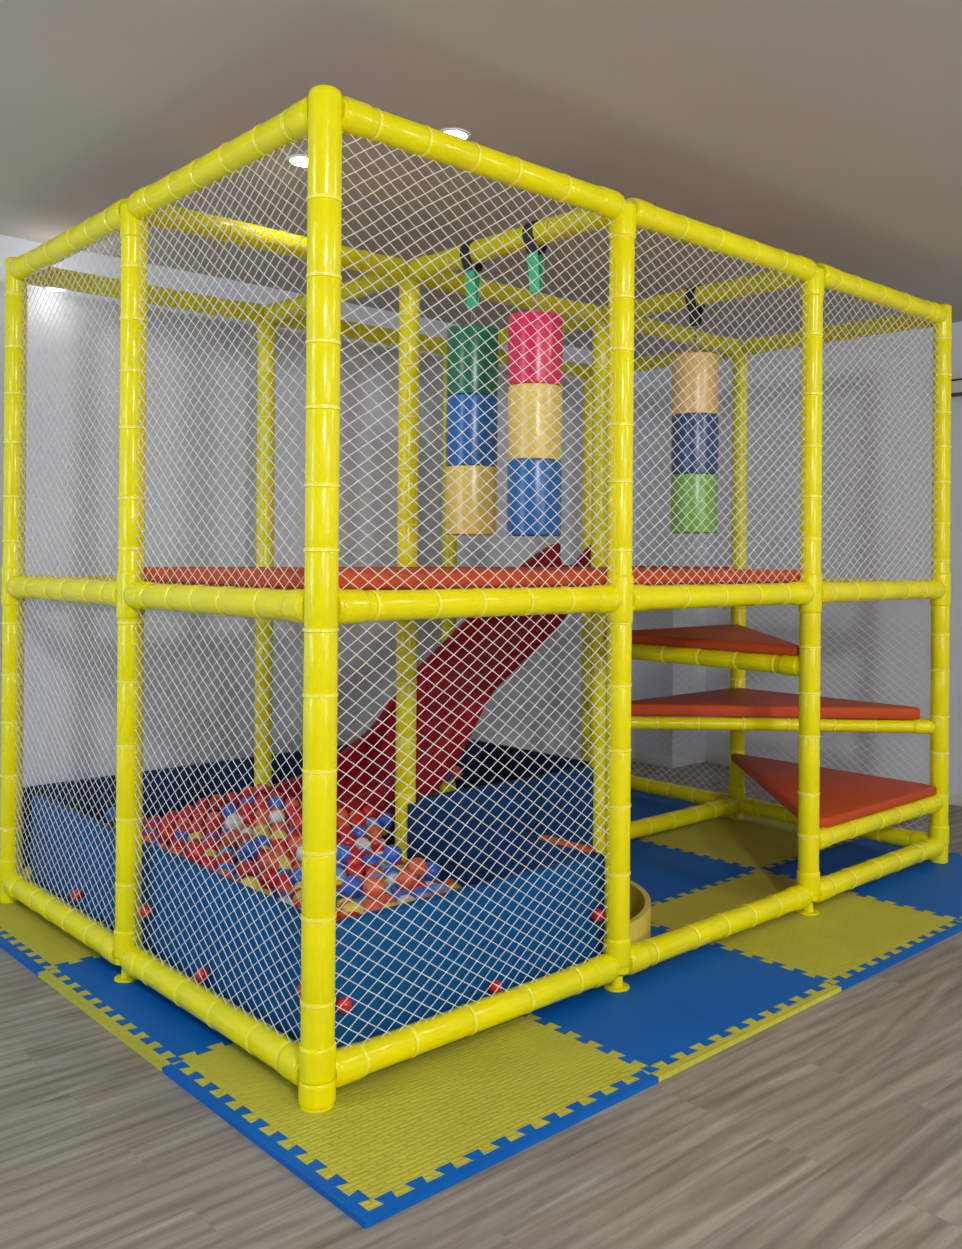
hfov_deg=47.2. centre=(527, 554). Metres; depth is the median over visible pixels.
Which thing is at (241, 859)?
ball
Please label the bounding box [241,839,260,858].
ball
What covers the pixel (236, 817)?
ball
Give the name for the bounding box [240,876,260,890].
ball
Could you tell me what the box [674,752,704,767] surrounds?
baseboard
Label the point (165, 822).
ball
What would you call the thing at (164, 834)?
ball
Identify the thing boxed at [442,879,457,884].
ball
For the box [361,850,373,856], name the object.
ball
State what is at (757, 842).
floor mat
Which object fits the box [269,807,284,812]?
ball
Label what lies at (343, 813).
ball
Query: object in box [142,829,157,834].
ball
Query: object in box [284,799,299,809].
ball
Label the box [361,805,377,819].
ball
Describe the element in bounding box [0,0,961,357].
ceiling
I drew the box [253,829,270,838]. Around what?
ball
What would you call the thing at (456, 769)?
heap
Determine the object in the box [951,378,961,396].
wall rail
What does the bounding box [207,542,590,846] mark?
slide
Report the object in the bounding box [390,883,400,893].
ball
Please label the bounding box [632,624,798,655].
step pad
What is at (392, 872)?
ball
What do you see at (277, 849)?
ball
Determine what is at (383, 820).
ball
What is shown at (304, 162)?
recessed light
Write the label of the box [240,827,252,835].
ball
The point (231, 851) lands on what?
ball
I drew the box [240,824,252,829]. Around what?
ball
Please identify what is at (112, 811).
ball
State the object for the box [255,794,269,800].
ball
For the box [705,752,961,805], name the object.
baseboard
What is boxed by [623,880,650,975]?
step
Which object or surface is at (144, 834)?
ball
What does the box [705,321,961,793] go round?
wall
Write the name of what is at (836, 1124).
floor
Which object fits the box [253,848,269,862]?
ball
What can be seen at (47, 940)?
floor mat
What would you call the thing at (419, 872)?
ball
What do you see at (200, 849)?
ball
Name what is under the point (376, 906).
ball
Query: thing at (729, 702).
step pad
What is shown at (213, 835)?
ball
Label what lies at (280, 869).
ball
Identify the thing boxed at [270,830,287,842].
ball
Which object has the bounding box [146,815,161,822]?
ball
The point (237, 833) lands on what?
ball
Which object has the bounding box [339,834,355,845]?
ball
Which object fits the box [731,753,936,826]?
step pad
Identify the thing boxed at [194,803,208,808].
ball
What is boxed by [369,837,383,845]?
ball
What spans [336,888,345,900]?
ball
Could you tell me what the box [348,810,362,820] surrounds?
ball
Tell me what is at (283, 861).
ball
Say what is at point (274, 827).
ball
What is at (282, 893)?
ball
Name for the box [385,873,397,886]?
ball
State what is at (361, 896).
ball
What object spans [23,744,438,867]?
wall
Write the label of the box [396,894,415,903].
ball
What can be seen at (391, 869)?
ball
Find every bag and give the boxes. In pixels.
[445,239,497,535]
[507,219,562,535]
[671,285,718,533]
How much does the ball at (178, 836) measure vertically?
0.074 m
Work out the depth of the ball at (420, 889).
3.78 m
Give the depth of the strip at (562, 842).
4.01 m
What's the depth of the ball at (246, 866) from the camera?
3.87 m
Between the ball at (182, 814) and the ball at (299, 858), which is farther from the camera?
the ball at (182, 814)
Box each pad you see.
[444,567,799,584]
[563,565,732,568]
[631,688,919,719]
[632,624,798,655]
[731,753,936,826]
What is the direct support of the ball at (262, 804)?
in the heap
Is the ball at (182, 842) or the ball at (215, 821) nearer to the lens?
the ball at (182, 842)
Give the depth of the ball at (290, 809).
4.81 m
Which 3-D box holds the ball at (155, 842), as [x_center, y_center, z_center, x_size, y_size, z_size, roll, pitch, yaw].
[-1.515,1.196,4.559,0.074,0.074,0.073,0,0,27]
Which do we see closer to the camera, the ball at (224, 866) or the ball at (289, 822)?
the ball at (224, 866)
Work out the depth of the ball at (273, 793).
5.07 m
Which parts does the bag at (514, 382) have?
chain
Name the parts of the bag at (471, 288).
chain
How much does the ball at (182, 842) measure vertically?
0.074 m
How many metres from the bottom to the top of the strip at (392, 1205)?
0.016 m
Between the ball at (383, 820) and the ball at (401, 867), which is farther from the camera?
the ball at (383, 820)
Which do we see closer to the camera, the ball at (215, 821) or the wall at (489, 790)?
the ball at (215, 821)
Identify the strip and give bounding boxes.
[0,927,50,975]
[38,968,175,1071]
[162,1061,369,1228]
[365,1070,658,1228]
[538,835,595,852]
[651,982,840,1081]
[832,920,961,990]
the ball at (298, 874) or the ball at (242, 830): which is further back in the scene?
the ball at (242, 830)
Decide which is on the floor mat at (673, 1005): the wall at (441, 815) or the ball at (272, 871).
the wall at (441, 815)
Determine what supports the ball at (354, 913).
on the heap
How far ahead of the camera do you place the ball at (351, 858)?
4.14 m
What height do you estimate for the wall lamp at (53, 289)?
0.044 m
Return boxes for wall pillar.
[635,367,706,757]
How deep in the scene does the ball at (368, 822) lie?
4.78 m
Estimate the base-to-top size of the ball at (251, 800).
0.075 m
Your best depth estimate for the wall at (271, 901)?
3.69 m
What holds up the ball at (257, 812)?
in the heap
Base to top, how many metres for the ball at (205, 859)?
0.074 m
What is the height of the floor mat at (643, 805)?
0.016 m
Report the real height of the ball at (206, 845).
0.075 m
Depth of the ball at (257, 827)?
4.49 m
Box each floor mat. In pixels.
[0,901,101,969]
[47,956,233,1062]
[172,1014,650,1210]
[522,922,832,1072]
[630,790,700,821]
[630,838,757,906]
[639,813,859,870]
[651,870,960,983]
[760,838,961,921]
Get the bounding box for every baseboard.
[631,751,635,761]
[635,752,673,767]
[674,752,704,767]
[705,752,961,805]
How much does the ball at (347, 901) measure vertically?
0.073 m
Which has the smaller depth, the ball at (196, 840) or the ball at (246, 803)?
the ball at (196, 840)
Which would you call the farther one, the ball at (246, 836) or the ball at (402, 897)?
the ball at (246, 836)
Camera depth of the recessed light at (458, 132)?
3.85 m
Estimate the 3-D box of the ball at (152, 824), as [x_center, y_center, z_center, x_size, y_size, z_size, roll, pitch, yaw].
[-1.647,1.205,4.810,0.074,0.075,0.074,1,0,-26]
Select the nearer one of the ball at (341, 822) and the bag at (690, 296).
the ball at (341, 822)
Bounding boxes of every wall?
[0,235,637,795]
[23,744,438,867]
[31,795,301,1041]
[335,852,604,1047]
[407,803,595,887]
[416,767,593,846]
[455,739,588,789]
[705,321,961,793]
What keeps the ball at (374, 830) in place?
on the heap
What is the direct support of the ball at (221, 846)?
on the heap
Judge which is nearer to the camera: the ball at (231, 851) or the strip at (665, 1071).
the strip at (665, 1071)
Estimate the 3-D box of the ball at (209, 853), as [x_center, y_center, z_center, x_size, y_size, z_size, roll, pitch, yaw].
[-1.236,1.178,4.265,0.074,0.074,0.073,0,0,-2]
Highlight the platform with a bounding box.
[143,567,606,589]
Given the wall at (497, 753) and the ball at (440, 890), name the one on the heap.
the ball at (440, 890)
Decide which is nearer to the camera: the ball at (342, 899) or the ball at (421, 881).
the ball at (342, 899)
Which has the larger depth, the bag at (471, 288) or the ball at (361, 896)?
the bag at (471, 288)
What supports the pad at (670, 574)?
attached to the frame
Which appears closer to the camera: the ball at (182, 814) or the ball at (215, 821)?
the ball at (215, 821)
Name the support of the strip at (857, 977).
on the floor
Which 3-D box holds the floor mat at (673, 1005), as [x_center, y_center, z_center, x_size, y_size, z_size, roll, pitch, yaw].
[0.379,1.527,3.945,1.031,0.016,1.031,1,0,-43]
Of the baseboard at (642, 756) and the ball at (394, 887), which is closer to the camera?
the ball at (394, 887)
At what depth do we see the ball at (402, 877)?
3.83 m
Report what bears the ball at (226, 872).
on the heap
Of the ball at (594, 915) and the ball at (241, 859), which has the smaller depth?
the ball at (594, 915)
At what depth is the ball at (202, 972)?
3.57 m
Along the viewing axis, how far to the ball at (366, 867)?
4.13 m
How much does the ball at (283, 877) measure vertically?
0.074 m
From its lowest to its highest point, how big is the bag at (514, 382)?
1.198 m
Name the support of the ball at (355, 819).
on the heap
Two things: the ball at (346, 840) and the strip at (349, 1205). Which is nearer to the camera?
the strip at (349, 1205)
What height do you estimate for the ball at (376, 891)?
0.074 m
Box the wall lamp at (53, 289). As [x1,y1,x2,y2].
[44,287,64,290]
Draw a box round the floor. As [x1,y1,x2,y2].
[0,762,961,1248]
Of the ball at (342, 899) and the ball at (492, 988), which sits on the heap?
the ball at (342, 899)
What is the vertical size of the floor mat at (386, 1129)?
0.016 m
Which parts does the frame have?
post, rail, rail, rail, net panel, rail, net panel, rail, post, rail, rail, rail, rail, net panel, net panel, post, rail, rail, post, rail, rail, post, post, net panel, net panel, rail, rail, rail, rail, rail, rail, rail, rail, post, post, post, rail, rail, net panel, net panel, rail, rail, rail, rail, rail, rail, net panel, rail, rail, post, rail, rail, post, rail, net panel, rail, net panel, rail, rail, net panel, rail, rail, rail, rail, post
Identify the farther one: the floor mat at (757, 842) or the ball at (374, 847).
the floor mat at (757, 842)
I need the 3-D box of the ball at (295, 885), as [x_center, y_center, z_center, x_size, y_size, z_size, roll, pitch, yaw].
[-0.809,1.204,3.930,0.074,0.075,0.074,1,0,-28]
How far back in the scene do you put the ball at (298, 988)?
3.13 m
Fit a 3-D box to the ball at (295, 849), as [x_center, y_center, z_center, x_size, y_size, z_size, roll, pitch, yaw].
[-0.884,1.165,4.232,0.074,0.074,0.074,1,0,-30]
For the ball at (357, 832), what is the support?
on the heap
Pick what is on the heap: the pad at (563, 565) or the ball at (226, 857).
the ball at (226, 857)
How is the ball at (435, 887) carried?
on the heap
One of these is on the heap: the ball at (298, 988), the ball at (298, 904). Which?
the ball at (298, 904)
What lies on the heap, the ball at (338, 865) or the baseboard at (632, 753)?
the ball at (338, 865)
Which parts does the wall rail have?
casing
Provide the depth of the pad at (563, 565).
6.24 m
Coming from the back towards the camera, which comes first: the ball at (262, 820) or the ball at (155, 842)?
the ball at (262, 820)
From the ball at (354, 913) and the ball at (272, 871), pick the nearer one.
the ball at (354, 913)
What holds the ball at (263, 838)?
on the heap
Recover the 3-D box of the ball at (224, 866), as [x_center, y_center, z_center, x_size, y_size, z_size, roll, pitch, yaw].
[-1.110,1.164,4.024,0.074,0.074,0.073,0,0,14]
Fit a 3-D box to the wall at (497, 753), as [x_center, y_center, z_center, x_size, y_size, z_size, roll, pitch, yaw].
[-0.041,1.301,6.110,0.044,0.442,1.196,1,0,-43]
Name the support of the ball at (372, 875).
on the heap
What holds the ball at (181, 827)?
on the heap
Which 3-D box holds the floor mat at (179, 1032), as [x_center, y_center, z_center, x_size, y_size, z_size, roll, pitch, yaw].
[-1.034,1.516,3.984,1.031,0.016,1.031,1,0,-43]
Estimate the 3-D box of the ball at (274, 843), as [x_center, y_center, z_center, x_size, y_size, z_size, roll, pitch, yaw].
[-0.980,1.154,4.330,0.075,0.073,0.073,0,0,30]
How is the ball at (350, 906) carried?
on the heap
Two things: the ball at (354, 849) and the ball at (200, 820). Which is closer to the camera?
the ball at (354, 849)
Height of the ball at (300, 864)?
0.074 m
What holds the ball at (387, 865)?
on the heap
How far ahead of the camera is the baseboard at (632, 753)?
8.22 m
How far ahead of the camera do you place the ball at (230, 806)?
4.90 m
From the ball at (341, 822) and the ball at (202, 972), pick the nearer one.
the ball at (202, 972)
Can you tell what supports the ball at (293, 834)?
on the heap
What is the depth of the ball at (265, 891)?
3.74 m
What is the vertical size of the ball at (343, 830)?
0.074 m
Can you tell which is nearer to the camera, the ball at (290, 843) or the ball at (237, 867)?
the ball at (237, 867)
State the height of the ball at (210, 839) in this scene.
0.074 m
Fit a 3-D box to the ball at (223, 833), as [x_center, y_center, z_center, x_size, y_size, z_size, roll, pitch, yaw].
[-1.221,1.161,4.475,0.074,0.074,0.074,0,0,24]
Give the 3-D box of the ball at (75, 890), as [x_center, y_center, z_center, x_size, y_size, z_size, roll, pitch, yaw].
[-1.782,1.343,4.346,0.044,0.044,0.044,1,0,-43]
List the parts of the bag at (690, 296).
chain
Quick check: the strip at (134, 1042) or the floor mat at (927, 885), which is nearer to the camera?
the strip at (134, 1042)
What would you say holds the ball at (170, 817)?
on the heap
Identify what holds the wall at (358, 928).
on the floor mat at (386, 1129)
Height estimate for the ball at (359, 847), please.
0.075 m
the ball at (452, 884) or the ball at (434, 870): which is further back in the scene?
the ball at (452, 884)
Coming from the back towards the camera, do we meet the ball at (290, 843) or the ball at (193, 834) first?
the ball at (193, 834)
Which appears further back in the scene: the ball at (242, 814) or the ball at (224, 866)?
the ball at (242, 814)
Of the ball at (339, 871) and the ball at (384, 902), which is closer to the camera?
the ball at (384, 902)
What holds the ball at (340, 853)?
on the heap
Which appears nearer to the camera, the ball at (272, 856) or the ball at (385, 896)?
the ball at (385, 896)
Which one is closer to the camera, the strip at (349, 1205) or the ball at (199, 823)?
the strip at (349, 1205)
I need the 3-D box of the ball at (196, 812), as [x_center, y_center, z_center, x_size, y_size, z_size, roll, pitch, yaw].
[-1.458,1.162,4.896,0.073,0.075,0.074,1,0,-28]
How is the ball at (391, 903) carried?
on the heap
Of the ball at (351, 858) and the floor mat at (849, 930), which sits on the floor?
the floor mat at (849, 930)
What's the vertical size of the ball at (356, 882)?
0.074 m
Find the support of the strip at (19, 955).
on the floor
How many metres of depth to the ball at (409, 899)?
3.59 m
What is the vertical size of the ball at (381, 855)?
0.075 m
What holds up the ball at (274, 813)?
in the heap
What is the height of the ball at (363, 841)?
0.074 m
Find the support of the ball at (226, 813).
on the heap
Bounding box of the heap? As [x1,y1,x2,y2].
[147,766,462,911]
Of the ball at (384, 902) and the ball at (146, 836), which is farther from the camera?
the ball at (146, 836)
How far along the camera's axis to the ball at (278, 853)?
4.17 m
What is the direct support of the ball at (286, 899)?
on the heap
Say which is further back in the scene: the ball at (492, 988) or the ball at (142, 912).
the ball at (142, 912)
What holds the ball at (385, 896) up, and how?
on the heap
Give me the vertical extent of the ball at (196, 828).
0.075 m
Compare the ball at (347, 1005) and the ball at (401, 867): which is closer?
the ball at (347, 1005)
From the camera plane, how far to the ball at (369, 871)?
4.05 m
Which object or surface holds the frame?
on the floor mat at (386, 1129)
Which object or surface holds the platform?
attached to the frame
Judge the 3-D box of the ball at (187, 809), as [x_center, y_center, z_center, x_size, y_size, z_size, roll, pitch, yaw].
[-1.567,1.194,5.065,0.074,0.074,0.074,1,0,-30]
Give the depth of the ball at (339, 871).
4.01 m
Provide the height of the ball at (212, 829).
0.074 m
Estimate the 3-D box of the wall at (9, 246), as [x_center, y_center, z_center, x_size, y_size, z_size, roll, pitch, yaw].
[-3.256,0.001,4.553,12.200,3.016,0.200,1,0,-43]
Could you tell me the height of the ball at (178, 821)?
0.074 m
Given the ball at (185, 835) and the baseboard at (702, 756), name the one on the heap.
the ball at (185, 835)
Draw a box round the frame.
[0,84,951,1112]
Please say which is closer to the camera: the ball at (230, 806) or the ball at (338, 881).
the ball at (338, 881)
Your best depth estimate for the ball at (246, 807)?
4.80 m
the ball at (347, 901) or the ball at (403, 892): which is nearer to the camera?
the ball at (347, 901)
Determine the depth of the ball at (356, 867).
4.06 m
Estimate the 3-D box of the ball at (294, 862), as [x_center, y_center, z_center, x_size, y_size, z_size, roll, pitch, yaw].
[-0.867,1.165,4.156,0.073,0.074,0.074,0,0,-18]
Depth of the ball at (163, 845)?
4.47 m
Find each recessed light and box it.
[287,154,307,166]
[440,128,470,139]
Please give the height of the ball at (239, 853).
0.074 m
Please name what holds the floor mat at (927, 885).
on the floor
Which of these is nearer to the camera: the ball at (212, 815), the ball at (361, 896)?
the ball at (361, 896)
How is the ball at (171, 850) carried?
on the heap
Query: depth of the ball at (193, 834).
4.57 m
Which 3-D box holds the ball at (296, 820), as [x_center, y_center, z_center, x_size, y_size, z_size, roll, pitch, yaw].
[-0.912,1.080,4.423,0.075,0.074,0.073,0,0,27]
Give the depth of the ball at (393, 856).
4.21 m
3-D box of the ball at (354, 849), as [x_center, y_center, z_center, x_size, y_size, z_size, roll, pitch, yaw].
[-0.682,1.161,4.242,0.074,0.074,0.074,1,0,-34]
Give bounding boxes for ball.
[71,889,82,900]
[105,807,115,823]
[140,904,152,917]
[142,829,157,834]
[142,832,154,837]
[142,835,154,842]
[143,822,158,830]
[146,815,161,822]
[153,836,168,845]
[156,843,167,850]
[158,819,175,829]
[158,826,176,843]
[162,815,176,822]
[168,839,185,849]
[170,849,182,856]
[173,835,187,842]
[175,818,190,824]
[175,824,190,832]
[176,811,192,820]
[176,830,188,838]
[180,806,194,814]
[184,843,204,862]
[187,832,203,841]
[188,825,205,835]
[189,838,202,843]
[190,817,205,825]
[191,822,204,828]
[192,807,208,818]
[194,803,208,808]
[195,967,208,981]
[198,856,218,868]
[202,834,218,841]
[202,837,219,845]
[203,842,217,850]
[204,827,220,834]
[204,849,217,857]
[205,818,220,829]
[206,811,222,822]
[215,862,234,874]
[217,842,235,852]
[217,848,234,856]
[217,853,235,864]
[217,869,233,879]
[219,831,226,843]
[221,802,237,814]
[222,810,236,819]
[223,829,242,848]
[224,814,242,830]
[234,848,252,862]
[235,858,252,865]
[235,860,246,872]
[238,801,253,808]
[238,805,254,813]
[238,861,259,879]
[239,797,254,804]
[239,810,254,824]
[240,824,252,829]
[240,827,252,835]
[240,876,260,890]
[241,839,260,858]
[242,833,252,839]
[253,801,269,811]
[253,815,269,827]
[253,824,269,834]
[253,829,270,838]
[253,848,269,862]
[254,808,269,817]
[254,835,270,847]
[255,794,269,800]
[258,867,279,889]
[259,852,279,869]
[260,889,272,896]
[268,810,284,825]
[269,792,284,799]
[269,797,284,809]
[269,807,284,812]
[269,822,287,834]
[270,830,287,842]
[270,838,287,849]
[271,846,288,854]
[274,884,293,895]
[274,891,292,898]
[275,873,291,887]
[276,852,289,858]
[277,868,289,874]
[278,856,291,871]
[278,897,294,906]
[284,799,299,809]
[284,805,301,819]
[286,816,294,826]
[286,832,301,841]
[287,836,301,851]
[289,848,296,857]
[289,867,301,884]
[290,854,299,866]
[290,863,301,871]
[292,814,301,832]
[292,881,301,889]
[292,890,301,901]
[294,897,301,907]
[296,845,301,862]
[296,984,300,997]
[336,844,350,863]
[336,863,344,869]
[336,867,346,878]
[336,878,343,884]
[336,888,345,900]
[336,897,355,907]
[337,808,348,820]
[337,820,349,827]
[337,828,353,837]
[337,997,351,1012]
[338,900,354,911]
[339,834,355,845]
[340,902,363,916]
[341,875,363,897]
[342,911,359,918]
[344,853,362,867]
[345,863,363,876]
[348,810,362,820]
[348,846,360,855]
[349,814,365,828]
[351,824,366,837]
[354,893,367,902]
[355,837,370,847]
[358,845,372,850]
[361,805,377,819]
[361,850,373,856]
[362,853,379,867]
[362,900,381,912]
[363,864,380,878]
[363,876,385,899]
[365,817,379,828]
[365,867,384,877]
[366,825,381,839]
[367,874,384,879]
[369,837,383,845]
[371,844,384,852]
[376,854,382,861]
[378,812,394,828]
[378,894,395,901]
[380,863,396,870]
[381,899,393,906]
[383,845,401,863]
[383,867,398,874]
[384,871,398,878]
[384,902,398,907]
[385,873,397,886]
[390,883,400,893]
[394,890,414,900]
[396,869,416,890]
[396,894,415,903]
[397,865,406,871]
[400,898,413,903]
[407,857,427,877]
[410,880,427,893]
[413,886,432,897]
[415,892,429,899]
[423,861,440,880]
[431,883,448,894]
[435,889,448,894]
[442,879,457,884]
[447,883,461,887]
[489,980,501,993]
[591,908,603,921]
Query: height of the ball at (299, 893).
0.075 m
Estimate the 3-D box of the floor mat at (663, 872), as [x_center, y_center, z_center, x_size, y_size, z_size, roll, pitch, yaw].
[0.417,1.531,5.358,1.031,0.016,1.031,1,0,-43]
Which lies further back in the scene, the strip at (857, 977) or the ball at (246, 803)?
the ball at (246, 803)
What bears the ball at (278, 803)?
in the heap
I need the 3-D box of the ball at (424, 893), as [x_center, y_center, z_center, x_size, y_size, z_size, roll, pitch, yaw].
[-0.349,1.178,3.716,0.073,0.074,0.074,0,0,-1]
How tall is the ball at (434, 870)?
0.075 m
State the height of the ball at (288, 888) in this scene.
0.074 m
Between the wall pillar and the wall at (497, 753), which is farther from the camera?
the wall pillar
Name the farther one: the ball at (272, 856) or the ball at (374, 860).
the ball at (374, 860)

